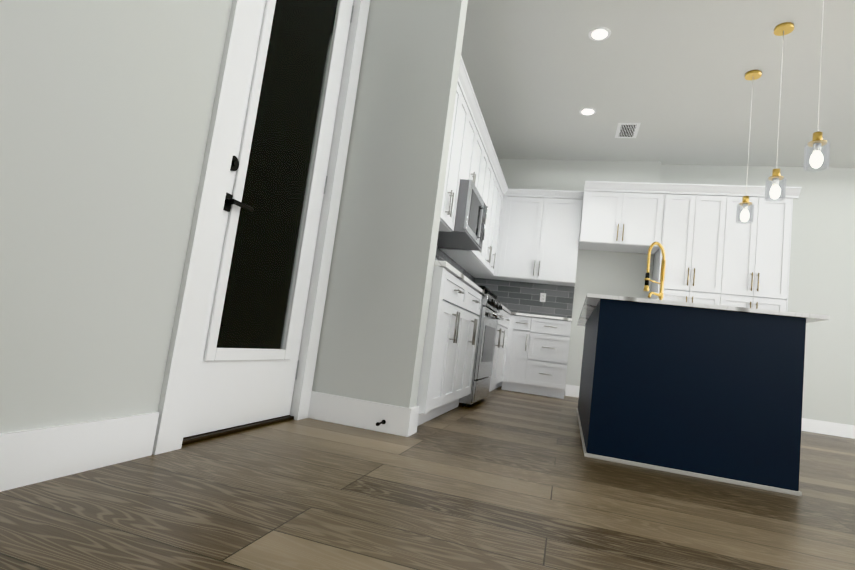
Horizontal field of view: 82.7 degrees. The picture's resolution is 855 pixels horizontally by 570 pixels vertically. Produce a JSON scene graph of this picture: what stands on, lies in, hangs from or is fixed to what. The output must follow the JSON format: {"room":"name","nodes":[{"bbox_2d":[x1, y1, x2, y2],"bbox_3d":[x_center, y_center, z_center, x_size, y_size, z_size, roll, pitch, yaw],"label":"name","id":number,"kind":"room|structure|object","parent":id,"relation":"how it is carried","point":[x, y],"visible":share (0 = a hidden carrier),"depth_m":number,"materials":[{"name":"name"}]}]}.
{"room":"kitchen","nodes":[
{"label":"kitchen","id":0,"kind":"room"},
{"bbox_2d":[0,0,232,433],"bbox_3d":[-0.402,-0.747,3.257,0.160,3.070,9.400,5,-6,17],"label":"wall","id":1,"kind":"structure","parent":0,"point":[106,108],"depth_m":1.37,"materials":[{"name":"white paint"}]},
{"bbox_2d":[0,412,158,491],"bbox_3d":[-1.347,0.284,0.141,0.015,0.140,3.132,5,-6,17],"label":"baseboard","id":2,"kind":"structure","parent":1,"relation":"attached to","point":[32,456],"depth_m":1.35,"materials":[{"name":"white wood"}]},
{"bbox_2d":[182,415,293,444],"bbox_3d":[-0.871,0.621,2.145,0.155,0.020,0.802,5,-6,17],"label":"door threshold sill","id":3,"kind":"structure","parent":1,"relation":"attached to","point":[208,435],"depth_m":2.06,"materials":[{"name":"brown metal"}]},
{"bbox_2d":[152,0,369,454],"bbox_3d":[-0.697,-0.654,2.272,0.180,2.605,1.008,5,-6,17],"label":"door frame","id":4,"kind":"structure","parent":1,"relation":"attached to","point":[190,313],"depth_m":1.81,"materials":[{"name":"white wood"}]},
{"bbox_2d":[183,0,353,437],"bbox_3d":[-0.659,-0.603,2.263,0.097,2.472,0.800,5,-6,17],"label":"entry door","id":5,"kind":"structure","parent":1,"relation":"in","point":[257,299],"depth_m":2.21,"materials":[{"name":"white wood"}]},
{"bbox_2d":[435,246,474,281],"bbox_3d":[0.098,-0.365,4.737,0.010,0.903,3.919,5,-6,17],"label":"tile backsplash","id":6,"kind":"structure","parent":1,"relation":"attached to","point":[440,255],"depth_m":5.27,"materials":[{"name":"grey tile"}]},
{"bbox_2d":[439,68,474,231],"bbox_3d":[0.048,-1.052,3.799,0.328,1.140,0.722,5,-6,17],"label":"upper cabinet","id":7,"kind":"object","parent":1,"relation":"attached to","point":[461,124],"depth_m":3.85,"materials":[{"name":"white wood"}]},
{"bbox_2d":[440,144,494,263],"bbox_3d":[0.423,-0.864,5.106,0.328,1.140,0.727,5,-6,17],"label":"upper cabinet","id":8,"kind":"object","parent":1,"relation":"attached to","point":[460,256],"depth_m":5.19,"materials":[{"name":"white wood"}]},
{"bbox_2d":[463,108,486,191],"bbox_3d":[0.264,-1.181,4.474,0.328,0.688,0.765,5,-6,17],"label":"upper cabinet","id":9,"kind":"object","parent":1,"relation":"attached to","point":[477,145],"depth_m":4.46,"materials":[{"name":"white wood"}]},
{"bbox_2d":[437,179,487,250],"bbox_3d":[0.266,-0.614,4.393,0.461,0.441,0.759,5,-6,17],"label":"over-the-range microwave","id":10,"kind":"object","parent":9,"relation":"attached to","point":[468,233],"visible":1,"depth_m":4.18,"materials":[{"name":"silver metal"}]},
{"bbox_2d":[458,168,502,271],"bbox_3d":[0.590,-0.781,5.687,0.328,1.140,0.727,5,-6,17],"label":"upper cabinet","id":11,"kind":"object","parent":1,"relation":"attached to","point":[486,266],"depth_m":5.70,"materials":[{"name":"white wood"}]},
{"bbox_2d":[468,176,506,275],"bbox_3d":[0.739,-0.716,6.116,0.378,1.140,0.424,5,-6,17],"label":"upper cabinet","id":12,"kind":"object","parent":1,"relation":"attached to","point":[502,216],"depth_m":6.20,"materials":[{"name":"white wood"}]},
{"bbox_2d":[312,0,467,407],"bbox_3d":[-0.171,-0.772,2.746,0.570,3.070,0.123,5,-6,17],"label":"wall","id":13,"kind":"structure","parent":0,"point":[374,325],"depth_m":2.65,"materials":[{"name":"white paint"}]},
{"bbox_2d":[308,391,415,436],"bbox_3d":[-0.361,0.665,2.521,0.570,0.140,0.015,5,-6,17],"label":"baseboard","id":14,"kind":"structure","parent":13,"relation":"attached to","point":[401,421],"depth_m":2.51,"materials":[{"name":"white wood"}]},
{"bbox_2d":[376,420,385,425],"bbox_3d":[-0.234,0.690,2.427,0.021,0.022,0.088,5,-6,17],"label":"door stop","id":15,"kind":"object","parent":14,"relation":"attached to","point":[382,422],"visible":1,"depth_m":2.43,"materials":[{"name":"black metal"}]},
{"bbox_2d":[0,386,854,569],"bbox_3d":[2.942,1.137,2.026,7.870,0.060,9.400,5,-6,17],"label":"floor","id":16,"kind":"structure","parent":0,"point":[498,478],"depth_m":1.49,"materials":[{"name":"brown wood"}]},
{"bbox_2d":[417,264,472,425],"bbox_3d":[-0.164,0.363,3.040,0.618,0.894,0.741,5,-6,17],"label":"base cabinet","id":17,"kind":"object","parent":16,"relation":"on","point":[447,367],"depth_m":2.85,"materials":[{"name":"white wood"}]},
{"bbox_2d":[435,260,483,295],"bbox_3d":[-0.026,-0.055,3.341,0.633,0.030,1.276,5,-6,17],"label":"countertop","id":18,"kind":"structure","parent":17,"relation":"on","point":[447,265],"depth_m":3.00,"materials":[{"name":"white stone"}]},
{"bbox_2d":[435,258,503,406],"bbox_3d":[0.259,0.392,4.269,0.705,1.205,0.756,5,-6,17],"label":"gas range","id":19,"kind":"object","parent":16,"relation":"on","point":[490,309],"visible":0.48,"depth_m":3.96,"materials":[{"name":"silver metal"}]},
{"bbox_2d":[457,288,481,406],"bbox_3d":[-0.006,0.442,3.591,0.618,0.894,0.652,5,-6,17],"label":"base cabinet","id":20,"kind":"object","parent":16,"relation":"on","point":[467,365],"depth_m":3.57,"materials":[{"name":"white wood"}]},
{"bbox_2d":[489,307,504,391],"bbox_3d":[0.385,0.638,4.954,0.617,0.894,0.674,5,-6,17],"label":"base cabinet","id":21,"kind":"object","parent":16,"relation":"on","point":[500,333],"depth_m":5.06,"materials":[{"name":"white wood"}]},
{"bbox_2d":[497,311,508,387],"bbox_3d":[0.541,0.716,5.497,0.617,0.894,0.699,5,-6,17],"label":"base cabinet","id":22,"kind":"object","parent":16,"relation":"on","point":[500,378],"depth_m":5.59,"materials":[{"name":"white wood"}]},
{"bbox_2d":[509,315,532,392],"bbox_3d":[1.117,0.841,5.973,0.270,0.894,0.678,5,-6,17],"label":"base cabinet","id":23,"kind":"object","parent":16,"relation":"on","point":[522,324],"depth_m":5.71,"materials":[{"name":"white wood"}]},
{"bbox_2d":[525,319,570,398],"bbox_3d":[1.441,0.875,5.907,0.508,0.894,0.618,5,-6,17],"label":"base cabinet","id":24,"kind":"object","parent":16,"relation":"on","point":[531,351],"depth_m":5.61,"materials":[{"name":"white wood"}]},
{"bbox_2d":[513,312,571,322],"bbox_3d":[1.414,0.410,5.974,0.688,0.030,0.633,5,-6,17],"label":"countertop","id":25,"kind":"structure","parent":24,"relation":"on","point":[514,313],"depth_m":5.68,"materials":[{"name":"white stone"}]},
{"bbox_2d":[651,183,718,304],"bbox_3d":[3.021,0.189,5.689,0.694,2.602,0.558,5,-6,17],"label":"tall cabinet","id":26,"kind":"object","parent":16,"relation":"on","point":[690,226],"depth_m":5.51,"materials":[{"name":"white wood"}]},
{"bbox_2d":[576,297,815,495],"bbox_3d":[1.622,0.674,3.475,0.955,0.824,2.229,5,-6,17],"label":"kitchen island","id":27,"kind":"object","parent":16,"relation":"on","point":[709,391],"depth_m":2.42,"materials":[{"name":"blue wood"}]},
{"bbox_2d":[577,293,829,324],"bbox_3d":[1.741,0.288,3.724,1.090,0.020,2.696,5,-6,17],"label":"island countertop","id":28,"kind":"structure","parent":27,"relation":"on","point":[591,297],"depth_m":2.46,"materials":[{"name":"white stone"}]},
{"bbox_2d":[643,242,665,299],"bbox_3d":[1.840,-0.022,3.929,0.191,0.658,0.255,5,-6,17],"label":"spring faucet","id":29,"kind":"object","parent":28,"relation":"on","point":[661,283],"visible":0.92,"depth_m":3.93,"materials":[{"name":"gold metal"}]},
{"bbox_2d":[715,185,794,311],"bbox_3d":[3.570,0.242,5.523,0.693,2.602,0.558,5,-6,17],"label":"tall cabinet","id":30,"kind":"object","parent":16,"relation":"on","point":[715,253],"depth_m":5.32,"materials":[{"name":"white wood"}]},
{"bbox_2d":[461,0,854,167],"bbox_3d":[3.339,-1.960,2.357,7.870,0.080,9.400,5,-6,17],"label":"ceiling","id":31,"kind":"structure","parent":0,"point":[669,75],"depth_m":4.39,"materials":[{"name":"white paint"}]},
{"bbox_2d":[579,108,595,115],"bbox_3d":[1.692,-1.830,5.132,0.170,0.006,0.170,5,-6,17],"label":"recessed light","id":32,"kind":"object","parent":31,"relation":"in","point":[587,111],"visible":1,"depth_m":5.13,"materials":[{"name":"white plastic"}]},
{"bbox_2d":[588,27,610,40],"bbox_3d":[1.375,-2.004,3.883,0.170,0.006,0.170,5,-6,17],"label":"recessed light","id":33,"kind":"object","parent":31,"relation":"in","point":[599,33],"visible":1,"depth_m":3.88,"materials":[{"name":"white plastic"}]},
{"bbox_2d":[615,123,640,137],"bbox_3d":[2.234,-1.724,5.434,0.230,0.015,0.380,5,-6,17],"label":"ceiling vent","id":34,"kind":"object","parent":31,"relation":"in","point":[626,130],"visible":1,"depth_m":5.42,"materials":[{"name":"white metal"}]},
{"bbox_2d":[736,70,761,222],"bbox_3d":[2.692,-1.157,4.071,0.120,1.303,0.120,5,-6,17],"label":"pendant light","id":35,"kind":"object","parent":31,"relation":"hanging from","point":[745,203],"visible":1,"depth_m":4.03,"materials":[{"name":"clear glass"}]},
{"bbox_2d":[765,22,793,200],"bbox_3d":[2.524,-1.241,3.485,0.120,1.303,0.120,5,-6,17],"label":"pendant light","id":36,"kind":"object","parent":31,"relation":"hanging from","point":[783,29],"visible":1,"depth_m":3.45,"materials":[{"name":"clear glass"}]},
{"bbox_2d":[804,0,829,171],"bbox_3d":[2.362,-1.322,2.919,0.120,1.303,0.120,5,-6,17],"label":"pendant light","id":37,"kind":"object","parent":31,"relation":"hanging from","point":[816,157],"visible":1,"depth_m":2.85,"materials":[{"name":"clear glass"}]},
{"bbox_2d":[498,159,854,425],"bbox_3d":[4.325,0.128,5.776,7.570,3.070,0.500,5,-6,17],"label":"wall","id":38,"kind":"structure","parent":0,"point":[822,270],"depth_m":5.70,"materials":[{"name":"white paint"}]},
{"bbox_2d":[474,278,574,317],"bbox_3d":[1.241,0.186,6.383,1.290,0.453,0.009,5,-6,17],"label":"tile backsplash","id":39,"kind":"structure","parent":38,"relation":"attached to","point":[518,297],"depth_m":6.34,"materials":[{"name":"grey tile"}]},
{"bbox_2d":[540,293,545,301],"bbox_3d":[1.497,0.162,6.304,0.072,0.116,0.008,5,-6,17],"label":"electrical outlet","id":40,"kind":"object","parent":39,"relation":"attached to","point":[542,297],"visible":1,"depth_m":6.30,"materials":[{"name":"white plastic"}]},
{"bbox_2d":[499,188,583,286],"bbox_3d":[1.423,-0.614,6.245,1.010,1.140,0.390,5,-6,17],"label":"upper cabinet","id":41,"kind":"object","parent":38,"relation":"attached to","point":[531,235],"depth_m":6.11,"materials":[{"name":"white wood"}]},
{"bbox_2d":[565,384,579,397],"bbox_3d":[2.148,1.354,5.953,0.893,0.140,0.015,5,-6,17],"label":"baseboard","id":42,"kind":"structure","parent":38,"relation":"attached to","point":[570,390],"depth_m":6.05,"materials":[{"name":"white wood"}]},
{"bbox_2d":[579,181,666,253],"bbox_3d":[2.352,-0.818,5.936,0.897,0.732,0.528,5,-6,17],"label":"upper cabinet","id":43,"kind":"object","parent":38,"relation":"attached to","point":[627,217],"visible":0.94,"depth_m":5.76,"materials":[{"name":"white wood"}]},
{"bbox_2d":[801,418,854,438],"bbox_3d":[5.741,1.710,4.977,4.020,0.140,0.015,5,-6,17],"label":"baseboard","id":44,"kind":"structure","parent":38,"relation":"attached to","point":[808,425],"depth_m":5.36,"materials":[{"name":"white wood"}]}
]}

